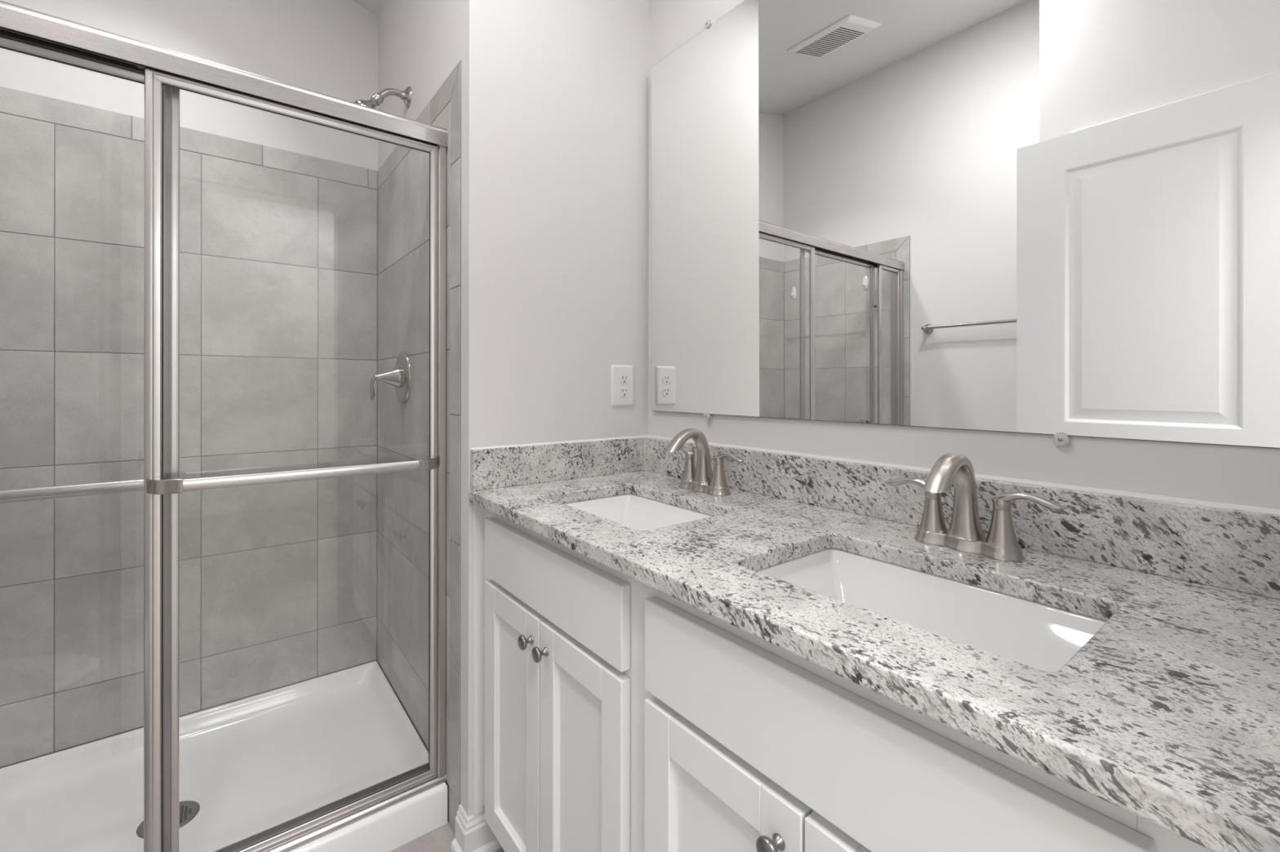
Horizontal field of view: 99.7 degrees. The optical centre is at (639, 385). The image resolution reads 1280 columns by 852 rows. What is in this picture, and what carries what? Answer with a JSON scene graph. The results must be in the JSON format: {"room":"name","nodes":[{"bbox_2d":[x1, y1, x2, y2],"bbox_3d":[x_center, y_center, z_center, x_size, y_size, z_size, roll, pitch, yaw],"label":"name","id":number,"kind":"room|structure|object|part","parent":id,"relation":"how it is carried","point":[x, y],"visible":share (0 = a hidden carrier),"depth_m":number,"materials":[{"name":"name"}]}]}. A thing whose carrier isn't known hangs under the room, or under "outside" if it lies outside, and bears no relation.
{"room":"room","nodes":[
{"label":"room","id":0,"kind":"room"},
{"bbox_2d":[0,0,377,768],"bbox_3d":[-1.684,-0.369,1.668,1.590,3.090,0.110,0,0,-38],"label":"wall","id":1,"kind":"structure","parent":0,"point":[250,211],"depth_m":1.78,"materials":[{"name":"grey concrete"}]},
{"bbox_2d":[352,0,385,16],"bbox_3d":[-0.674,-1.611,0.920,2.264,0.703,2.526,0,0,-38],"label":"ceiling","id":2,"kind":"structure","parent":0,"point":[375,6],"depth_m":2.07,"materials":[{"name":"white paint"}]},
{"bbox_2d":[390,820,504,851],"bbox_3d":[-0.392,1.182,0.555,2.059,0.006,1.591,0,0,-38],"label":"floor","id":3,"kind":"structure","parent":0,"point":[440,839],"depth_m":1.39,"materials":[{"name":"beige tile"}]},
{"bbox_2d":[484,511,642,851],"bbox_3d":[-0.001,0.735,1.247,0.569,0.888,0.624,0,0,-38],"label":"vanity cabinet","id":4,"kind":"object","parent":3,"relation":"on","point":[563,627],"visible":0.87,"depth_m":1.04,"materials":[{"name":"white paint"}]},
{"bbox_3d":[-0.285,0.765,1.206,0.008,0.464,0.165,0,0,-38],"label":"recessed panel","id":5,"kind":"part","parent":4,"relation":"part of","materials":[{"name":"white paint"}]},
{"bbox_3d":[-0.283,0.765,1.207,0.019,0.579,0.280,0,0,-38],"label":"door","id":6,"kind":"part","parent":4,"relation":"part of","materials":[{"name":"white paint"}]},
{"bbox_3d":[-0.234,0.524,1.105,0.028,0.030,0.030,0,0,-38],"label":"knob","id":7,"kind":"part","parent":4,"relation":"part of","materials":[{"name":"grey metal"}]},
{"bbox_3d":[-0.195,0.524,1.055,0.028,0.030,0.030,0,0,-38],"label":"knob","id":8,"kind":"part","parent":4,"relation":"part of","materials":[{"name":"grey metal"}]},
{"bbox_3d":[-0.196,0.392,1.094,0.019,0.138,0.564,0,0,-38],"label":"drawer","id":9,"kind":"part","parent":4,"relation":"part of","materials":[{"name":"white paint"}]},
{"bbox_3d":[-0.110,0.765,0.982,0.008,0.464,0.165,0,0,-38],"label":"recessed panel","id":10,"kind":"part","parent":4,"relation":"part of","materials":[{"name":"white paint"}]},
{"bbox_3d":[-0.109,0.765,0.983,0.019,0.579,0.280,0,0,-38],"label":"door","id":11,"kind":"part","parent":4,"relation":"part of","materials":[{"name":"white paint"}]},
{"bbox_2d":[642,583,1213,851],"bbox_3d":[0.382,0.736,0.755,0.569,0.888,0.624,0,0,-38],"label":"vanity cabinet","id":12,"kind":"object","parent":3,"relation":"on","point":[750,744],"visible":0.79,"depth_m":0.59,"materials":[{"name":"white paint"}]},
{"bbox_3d":[0.098,0.766,0.714,0.008,0.464,0.165,0,0,-38],"label":"recessed panel","id":13,"kind":"part","parent":12,"relation":"part of","materials":[{"name":"white paint"}]},
{"bbox_3d":[0.100,0.766,0.715,0.019,0.579,0.280,0,0,-38],"label":"door","id":14,"kind":"part","parent":12,"relation":"part of","materials":[{"name":"white paint"}]},
{"bbox_3d":[0.149,0.525,0.613,0.028,0.030,0.030,0,0,-38],"label":"knob","id":15,"kind":"part","parent":12,"relation":"part of","materials":[{"name":"grey metal"}]},
{"bbox_3d":[0.274,0.766,0.491,0.019,0.579,0.280,0,0,-38],"label":"door","id":16,"kind":"part","parent":12,"relation":"part of","materials":[{"name":"white paint"}]},
{"bbox_2d":[468,470,1279,851],"bbox_3d":[0.205,0.277,1.000,0.575,0.028,1.322,0,0,-38],"label":"countertop","id":17,"kind":"structure","parent":12,"relation":"on","point":[1168,715],"depth_m":0.56,"materials":[{"name":"stone"}]},
{"bbox_2d":[470,435,647,491],"bbox_3d":[-0.195,0.209,1.515,0.566,0.105,0.020,0,0,-38],"label":"side splash","id":18,"kind":"object","parent":17,"relation":"on","point":[511,465],"visible":1,"depth_m":1.47,"materials":[{"name":"stone"}]},
{"bbox_2d":[563,493,714,530],"bbox_3d":[-0.013,0.347,1.209,0.306,0.112,0.434,0,0,-38],"label":"undermount sink","id":19,"kind":"object","parent":17,"relation":"in","point":[635,512],"visible":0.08,"depth_m":1.36,"materials":[{"name":"white ceramic"}]},
{"bbox_2d":[664,428,744,496],"bbox_3d":[0.157,0.184,1.347,0.197,0.157,0.186,0,0,9],"label":"centerset faucet","id":20,"kind":"object","parent":17,"relation":"on","point":[701,478],"visible":1,"depth_m":1.32,"materials":[{"name":"silver metal"}]},
{"bbox_3d":[0.107,0.170,1.416,0.024,0.021,0.095,0,0,-38],"label":"lever","id":21,"kind":"part","parent":20,"relation":"part of","materials":[{"name":"silver metal"}]},
{"bbox_3d":[0.122,0.175,1.320,0.150,0.140,0.054,0,0,-38],"label":"spout","id":22,"kind":"part","parent":20,"relation":"part of","materials":[{"name":"silver metal"}]},
{"bbox_3d":[0.129,0.208,1.389,0.043,0.072,0.043,0,0,-38],"label":"handle","id":23,"kind":"part","parent":20,"relation":"part of","materials":[{"name":"silver metal"}]},
{"bbox_3d":[0.160,0.253,1.349,0.058,0.019,0.160,0,0,-38],"label":"plate","id":24,"kind":"part","parent":20,"relation":"part of","materials":[{"name":"silver metal"}]},
{"bbox_3d":[0.191,0.208,1.309,0.043,0.072,0.043,0,0,-38],"label":"handle","id":25,"kind":"part","parent":20,"relation":"part of","materials":[{"name":"silver metal"}]},
{"bbox_3d":[0.212,0.171,1.282,0.024,0.021,0.095,0,0,-38],"label":"lever","id":26,"kind":"part","parent":20,"relation":"part of","materials":[{"name":"silver metal"}]},
{"bbox_2d":[757,548,1106,672],"bbox_3d":[0.360,0.348,0.730,0.306,0.112,0.439,0,0,-38],"label":"undermount sink","id":27,"kind":"object","parent":17,"relation":"in","point":[1037,636],"visible":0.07,"depth_m":0.79,"materials":[{"name":"white ceramic"}]},
{"bbox_2d":[884,453,1066,561],"bbox_3d":[0.526,0.185,0.874,0.197,0.157,0.186,0,0,9],"label":"centerset faucet","id":28,"kind":"object","parent":17,"relation":"on","point":[965,533],"visible":1,"depth_m":0.85,"materials":[{"name":"silver metal"}]},
{"bbox_3d":[0.476,0.171,0.943,0.024,0.021,0.095,0,0,-38],"label":"lever","id":29,"kind":"part","parent":28,"relation":"part of","materials":[{"name":"silver metal"}]},
{"bbox_3d":[0.497,0.209,0.916,0.043,0.072,0.043,0,0,-38],"label":"handle","id":30,"kind":"part","parent":28,"relation":"part of","materials":[{"name":"silver metal"}]},
{"bbox_3d":[0.490,0.176,0.846,0.150,0.140,0.054,0,0,-38],"label":"spout","id":31,"kind":"part","parent":28,"relation":"part of","materials":[{"name":"silver metal"}]},
{"bbox_3d":[0.528,0.254,0.876,0.058,0.019,0.160,0,0,-38],"label":"plate","id":32,"kind":"part","parent":28,"relation":"part of","materials":[{"name":"silver metal"}]},
{"bbox_3d":[0.560,0.209,0.835,0.043,0.072,0.043,0,0,-38],"label":"handle","id":33,"kind":"part","parent":28,"relation":"part of","materials":[{"name":"silver metal"}]},
{"bbox_3d":[0.581,0.172,0.808,0.024,0.021,0.095,0,0,-38],"label":"lever","id":34,"kind":"part","parent":28,"relation":"part of","materials":[{"name":"silver metal"}]},
{"bbox_2d":[472,503,488,816],"bbox_3d":[-0.193,0.684,1.511,0.548,0.788,0.029,0,0,-38],"label":"strip","id":35,"kind":"object","parent":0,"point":[480,514],"visible":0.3,"depth_m":1.36,"materials":[{"name":"white paint"}]},
{"bbox_2d":[377,0,648,833],"bbox_3d":[-0.494,-0.149,1.979,0.677,2.653,1.082,0,0,-38],"label":"wall","id":36,"kind":"structure","parent":0,"point":[555,93],"depth_m":1.53,"materials":[{"name":"white paint"}]},
{"bbox_2d":[0,31,179,851],"bbox_3d":[-1.269,0.187,0.970,0.675,1.740,0.073,0,0,-38],"label":"shower door","id":37,"kind":"structure","parent":36,"relation":"attached to","point":[7,41],"depth_m":1.15,"materials":[{"name":"grey metal"}]},
{"bbox_3d":[-1.255,-0.644,0.954,0.674,0.026,0.014,0,0,-38],"label":"rail","id":38,"kind":"part","parent":37,"relation":"part of","materials":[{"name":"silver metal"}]},
{"bbox_2d":[0,0,448,851],"bbox_3d":[-1.126,0.188,1.036,1.476,1.774,0.076,0,0,-38],"label":"shower door frame","id":39,"kind":"object","parent":36,"relation":"attached to","point":[15,20],"visible":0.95,"depth_m":1.30,"materials":[{"name":"grey metal"}]},
{"bbox_3d":[-1.124,-0.672,1.036,1.475,0.052,0.072,0,0,-38],"label":"header rail","id":40,"kind":"part","parent":39,"relation":"part of","materials":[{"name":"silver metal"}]},
{"bbox_2d":[143,65,438,851],"bbox_3d":[-0.762,0.187,1.260,0.587,1.740,0.070,0,0,-38],"label":"shower door","id":41,"kind":"structure","parent":39,"relation":"attached to","point":[155,486],"depth_m":1.11,"materials":[{"name":"grey metal"}]},
{"bbox_3d":[-0.778,-0.638,1.281,0.587,0.026,0.014,0,0,-38],"label":"rail","id":42,"kind":"part","parent":41,"relation":"part of","materials":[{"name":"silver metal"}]},
{"bbox_3d":[-0.781,1.045,1.283,0.587,0.023,0.014,0,0,-38],"label":"rail","id":43,"kind":"part","parent":41,"relation":"part of","materials":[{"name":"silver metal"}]},
{"bbox_2d":[353,86,411,108],"bbox_3d":[-0.824,-0.906,1.724,0.166,0.147,0.071,0,0,-38],"label":"shower","id":44,"kind":"object","parent":36,"relation":"attached to","point":[377,98],"visible":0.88,"depth_m":1.72,"materials":[{"name":"silver metal"}]},
{"bbox_3d":[-0.801,-0.934,1.741,0.091,0.052,0.021,0,0,-38],"label":"arm","id":45,"kind":"part","parent":44,"relation":"part of","materials":[{"name":"silver metal"}]},
{"bbox_2d":[369,351,411,403],"bbox_3d":[-0.831,-0.026,1.776,0.103,0.173,0.173,0,0,-38],"label":"shower valve","id":46,"kind":"object","parent":36,"relation":"attached to","point":[399,377],"visible":1,"depth_m":1.76,"materials":[{"name":"silver metal"}]},
{"bbox_3d":[-0.860,0.007,1.754,0.029,0.083,0.021,0,0,-38],"label":"lever","id":47,"kind":"part","parent":46,"relation":"part of","materials":[{"name":"silver metal"}]},
{"bbox_2d":[450,804,502,851],"bbox_3d":[-0.404,1.128,1.384,0.135,0.100,0.079,0,0,-38],"label":"baseboard","id":48,"kind":"structure","parent":36,"relation":"attached to","point":[473,833],"depth_m":1.35,"materials":[{"name":"white paint"}]},
{"bbox_2d":[610,364,633,406],"bbox_3d":[-0.051,0.001,1.633,0.084,0.125,0.008,0,0,-38],"label":"duplex outlet","id":49,"kind":"object","parent":36,"relation":"attached to","point":[621,375],"visible":1,"depth_m":1.63,"materials":[{"name":"white plastic"}]},
{"bbox_2d":[619,387,628,396],"bbox_3d":[-0.047,0.021,1.633,0.034,0.026,0.002,0,0,-38],"label":"receptacle","id":50,"kind":"object","parent":49,"relation":"attached to","point":[624,392],"depth_m":1.63,"materials":[{"name":"white plastic"}]},
{"bbox_2d":[619,375,628,383],"bbox_3d":[-0.047,-0.018,1.633,0.034,0.026,0.002,0,0,-38],"label":"receptacle","id":51,"kind":"object","parent":49,"relation":"attached to","point":[623,379],"depth_m":1.63,"materials":[{"name":"white plastic"}]},
{"bbox_2d":[641,435,1279,599],"bbox_3d":[0.418,0.210,1.166,0.035,0.106,1.322,0,0,-38],"label":"backsplash","id":52,"kind":"structure","parent":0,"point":[1227,546],"depth_m":0.83,"materials":[{"name":"stone"}]},
{"bbox_2d":[648,0,1279,510],"bbox_3d":[0.509,-0.068,1.159,0.100,2.495,1.444,0,0,-38],"label":"wall","id":53,"kind":"structure","parent":0,"point":[1246,476],"depth_m":0.94,"materials":[{"name":"white paint"}]},
{"bbox_2d":[703,412,712,420],"bbox_3d":[0.185,0.085,1.479,0.018,0.022,0.023,0,0,-38],"label":"mirror clip","id":54,"kind":"object","parent":53,"relation":"attached to","point":[707,416],"visible":1,"depth_m":1.47,"materials":[{"name":"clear plastic"}]},
{"bbox_2d":[704,18,714,28],"bbox_3d":[0.190,-0.984,1.472,0.021,0.022,0.023,0,0,-38],"label":"mirror clip","id":55,"kind":"object","parent":53,"relation":"attached to","point":[708,22],"visible":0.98,"depth_m":1.47,"materials":[{"name":"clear plastic"}]},
{"bbox_2d":[651,0,1279,448],"bbox_3d":[0.430,-0.449,1.166,0.009,1.056,1.273,0,0,-38],"label":"wall mirror","id":56,"kind":"object","parent":53,"relation":"attached to","point":[1047,217],"visible":1,"depth_m":0.96,"materials":[{"name":"silver mirror"}]},
{"bbox_2d":[1052,432,1069,446],"bbox_3d":[0.671,0.086,0.861,0.011,0.022,0.023,0,0,-38],"label":"mirror clip","id":57,"kind":"object","parent":53,"relation":"attached to","point":[1060,439],"visible":1,"depth_m":0.86,"materials":[{"name":"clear plastic"}]},
{"bbox_3d":[-0.688,1.209,0.852,2.164,0.058,2.425,0,0,-38],"label":"floor","id":58,"kind":"structure","parent":0,"visible":0},
{"bbox_2d":[0,661,447,851],"bbox_3d":[-1.354,1.126,1.329,1.475,0.102,0.833,0,0,-38],"label":"shower pan","id":59,"kind":"object","parent":58,"relation":"on","point":[250,766],"visible":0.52,"depth_m":1.56,"materials":[{"name":"white plastic"}]}
]}

